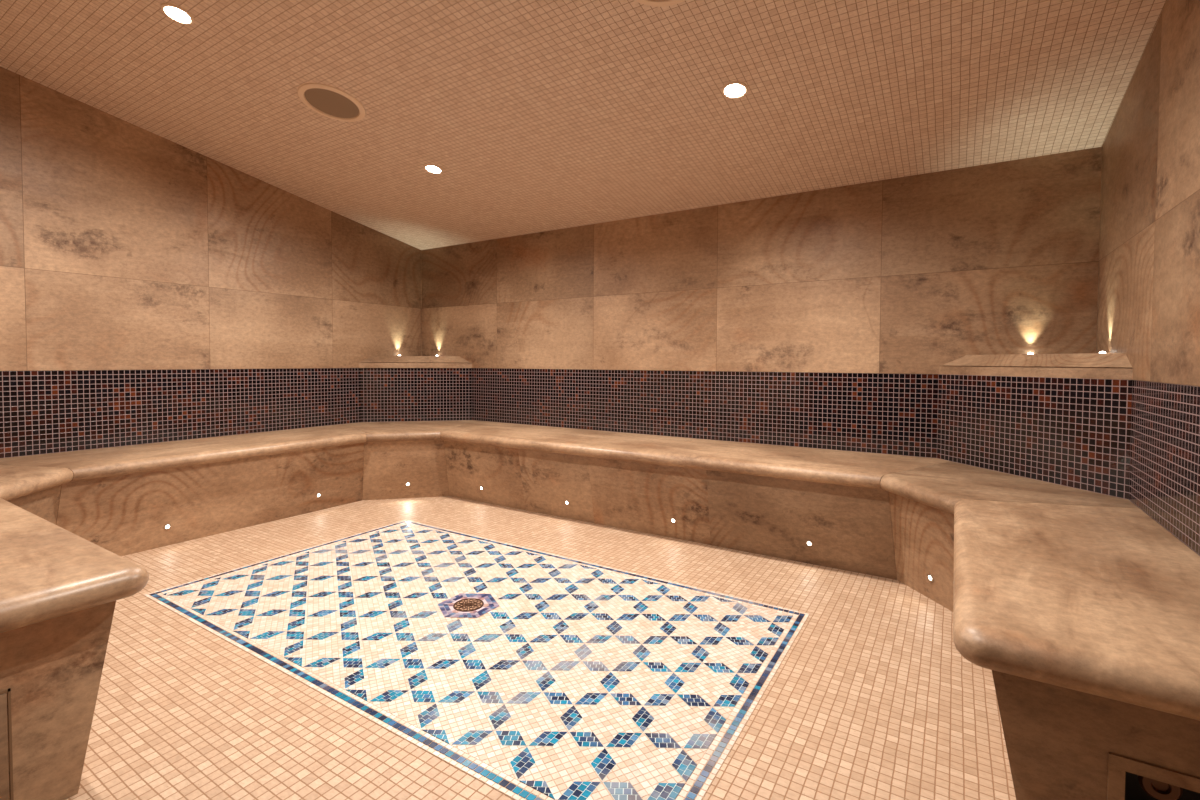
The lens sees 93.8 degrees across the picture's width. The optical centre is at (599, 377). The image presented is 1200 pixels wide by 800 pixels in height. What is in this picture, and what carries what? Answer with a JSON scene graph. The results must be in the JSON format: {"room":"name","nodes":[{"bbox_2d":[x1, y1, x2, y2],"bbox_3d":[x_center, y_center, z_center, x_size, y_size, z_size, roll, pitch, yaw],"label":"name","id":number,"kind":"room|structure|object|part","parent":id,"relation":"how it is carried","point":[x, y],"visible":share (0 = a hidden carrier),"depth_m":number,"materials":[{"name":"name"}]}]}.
{"room":"spa","nodes":[
{"label":"spa","id":0,"kind":"room"},
{"bbox_2d":[0,67,421,457],"bbox_3d":[-2.363,-0.401,3.213,0.120,2.402,3.485,1,2,32],"label":"wall","id":1,"kind":"structure","parent":0,"point":[154,288],"depth_m":3.06,"materials":[{"name":"stone"}]},
{"bbox_2d":[360,368,471,421],"bbox_3d":[-1.360,0.127,4.182,0.559,0.397,0.559,1,2,32],"label":"wall","id":2,"kind":"structure","parent":0,"point":[387,394],"depth_m":4.18,"materials":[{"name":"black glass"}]},
{"bbox_2d":[359,356,471,367],"bbox_3d":[-1.361,-0.116,4.168,0.562,0.090,0.572,1,2,32],"label":"corner shelf","id":3,"kind":"object","parent":2,"relation":"on","point":[374,361],"visible":1,"depth_m":4.19,"materials":[{"name":"stone"}]},
{"bbox_2d":[66,496,1015,799],"bbox_3d":[-0.563,0.889,2.107,4.394,0.100,3.485,1,2,32],"label":"floor","id":4,"kind":"structure","parent":0,"point":[874,697],"depth_m":1.49,"materials":[{"name":"tile"}]},
{"bbox_2d":[144,520,809,799],"bbox_3d":[-0.498,0.839,2.079,2.185,0.002,1.218,1,2,32],"label":"mosaic panel","id":5,"kind":"object","parent":4,"relation":"on","point":[585,680],"visible":1,"depth_m":1.74,"materials":[{"name":"beige tile"}]},
{"bbox_2d":[438,593,498,617],"bbox_3d":[-0.484,0.837,2.068,0.200,0.005,0.231,1,2,32],"label":"floor drain","id":6,"kind":"object","parent":5,"relation":"on","point":[463,605],"visible":1,"depth_m":2.06,"materials":[{"name":"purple tile"}]},
{"bbox_3d":[-0.484,0.838,2.068,0.107,0.001,0.107,1,2,32],"label":"plate","id":7,"kind":"part","parent":6,"relation":"part of","materials":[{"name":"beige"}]},
{"bbox_2d":[0,420,1199,799],"bbox_3d":[-0.562,0.614,2.099,4.154,0.451,3.245,1,2,32],"label":"stone bench","id":8,"kind":"object","parent":4,"relation":"on","point":[1082,609],"visible":0.96,"depth_m":1.88,"materials":[{"name":"stone"}]},
{"bbox_3d":[-1.232,0.728,0.931,0.007,0.242,0.352,1,2,32],"label":"access panel","id":9,"kind":"part","parent":8,"relation":"part of","materials":[{"name":"stone"}]},
{"bbox_3d":[-2.566,0.414,2.008,0.856,0.062,0.955,1,2,32],"label":"seat","id":10,"kind":"part","parent":8,"relation":"part of","materials":[{"name":"stone"}]},
{"bbox_3d":[-1.832,0.435,1.378,1.604,0.062,0.676,1,2,32],"label":"seat","id":11,"kind":"part","parent":8,"relation":"part of","materials":[{"name":"stone"}]},
{"bbox_2d":[164,524,170,529],"bbox_3d":[-2.087,0.719,2.709,0.008,0.029,0.029,1,2,32],"label":"light","id":12,"kind":"object","parent":8,"relation":"on","point":[167,526],"visible":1,"depth_m":2.71,"materials":[{"name":"silver metal"}]},
{"bbox_3d":[-2.063,0.386,3.069,0.571,0.062,1.849,1,2,32],"label":"seat","id":13,"kind":"part","parent":8,"relation":"part of","materials":[{"name":"stone"}]},
{"bbox_3d":[-1.320,0.363,3.953,0.878,0.062,0.911,1,2,32],"label":"seat","id":14,"kind":"part","parent":8,"relation":"part of","materials":[{"name":"stone"}]},
{"bbox_3d":[0.212,0.391,3.167,3.047,0.062,0.602,1,2,32],"label":"seat","id":15,"kind":"part","parent":8,"relation":"part of","materials":[{"name":"stone"}]},
{"bbox_2d":[806,540,812,546],"bbox_3d":[0.930,0.737,2.495,0.029,0.029,0.008,1,2,32],"label":"light","id":16,"kind":"object","parent":8,"relation":"on","point":[808,543],"visible":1,"depth_m":2.49,"materials":[{"name":"silver metal"}]},
{"bbox_2d":[927,574,933,581],"bbox_3d":[1.247,0.756,2.119,0.008,0.029,0.029,0,2,-9],"label":"light","id":17,"kind":"object","parent":8,"relation":"on","point":[929,576],"visible":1,"depth_m":2.12,"materials":[{"name":"silver metal"}]},
{"bbox_3d":[1.513,0.425,2.176,0.737,0.062,0.884,1,2,32],"label":"seat","id":18,"kind":"part","parent":8,"relation":"part of","materials":[{"name":"stone"}]},
{"bbox_3d":[1.137,0.448,1.347,0.487,0.062,1.258,1,2,32],"label":"seat","id":19,"kind":"part","parent":8,"relation":"part of","materials":[{"name":"stone"}]},
{"bbox_3d":[0.887,0.696,0.825,0.214,0.213,0.004,1,2,32],"label":"opening frame","id":20,"kind":"part","parent":8,"relation":"part of","materials":[{"name":"stone"}]},
{"bbox_2d":[0,0,1166,249],"bbox_3d":[-0.554,-1.297,2.043,4.394,0.729,3.485,1,2,32],"label":"ceiling","id":21,"kind":"structure","parent":0,"point":[536,116],"depth_m":2.28,"materials":[{"name":"tile"}]},
{"bbox_2d":[160,3,194,24],"bbox_3d":[-1.560,-1.341,2.075,0.102,0.022,0.100,1,2,37],"label":"recessed light","id":22,"kind":"object","parent":21,"relation":"in","point":[178,14],"visible":1,"depth_m":2.07,"materials":[{"name":"beige ceramic"}]},
{"bbox_2d":[297,83,365,121],"bbox_3d":[-1.218,-1.247,2.556,0.281,0.057,0.283,-1,2,-24],"label":"ceiling speaker","id":23,"kind":"object","parent":21,"relation":"attached to","point":[329,101],"visible":1,"depth_m":2.54,"materials":[{"name":"beige ceramic"}]},
{"bbox_2d":[304,88,358,117],"bbox_3d":[-1.218,-1.248,2.556,0.227,0.005,0.227,1,-8,32],"label":"grille","id":24,"kind":"object","parent":23,"relation":"attached to","point":[329,102],"depth_m":2.55,"materials":[{"name":"beige metal"}]},
{"bbox_2d":[424,164,442,173],"bbox_3d":[-0.919,-1.151,3.102,0.102,0.022,0.100,1,2,37],"label":"recessed light","id":25,"kind":"object","parent":21,"relation":"in","point":[431,168],"visible":1,"depth_m":3.09,"materials":[{"name":"beige ceramic"}]},
{"bbox_2d":[634,0,684,6],"bbox_3d":[0.176,-1.216,1.674,0.281,0.057,0.283,-1,2,-24],"label":"ceiling speaker","id":26,"kind":"object","parent":21,"relation":"attached to","point":[655,3],"visible":1,"depth_m":1.79,"materials":[{"name":"beige ceramic"}]},
{"bbox_2d":[721,81,747,98],"bbox_3d":[0.525,-1.119,2.188,0.102,0.022,0.100,1,2,37],"label":"recessed light","id":27,"kind":"object","parent":21,"relation":"in","point":[732,90],"visible":1,"depth_m":2.18,"materials":[{"name":"beige ceramic"}]},
{"bbox_2d":[421,147,1101,457],"bbox_3d":[0.341,-0.095,3.500,4.154,1.794,0.120,1,2,32],"label":"wall","id":28,"kind":"structure","parent":0,"point":[828,318],"depth_m":3.01,"materials":[{"name":"stone"}]},
{"bbox_2d":[937,374,1131,499],"bbox_3d":[1.671,0.194,2.249,0.560,0.397,0.583,1,2,32],"label":"wall","id":29,"kind":"structure","parent":0,"point":[1070,432],"depth_m":2.15,"materials":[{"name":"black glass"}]},
{"bbox_2d":[939,353,1132,379],"bbox_3d":[1.672,-0.049,2.241,0.557,0.090,0.585,1,2,32],"label":"corner shelf","id":30,"kind":"object","parent":29,"relation":"on","point":[1086,365],"visible":1,"depth_m":2.15,"materials":[{"name":"stone"}]},
{"bbox_2d":[1096,0,1199,555],"bbox_3d":[1.248,-0.321,0.928,0.120,2.402,3.485,1,2,32],"label":"wall","id":31,"kind":"structure","parent":0,"point":[1148,301],"depth_m":1.62,"materials":[{"name":"stone"}]}
]}

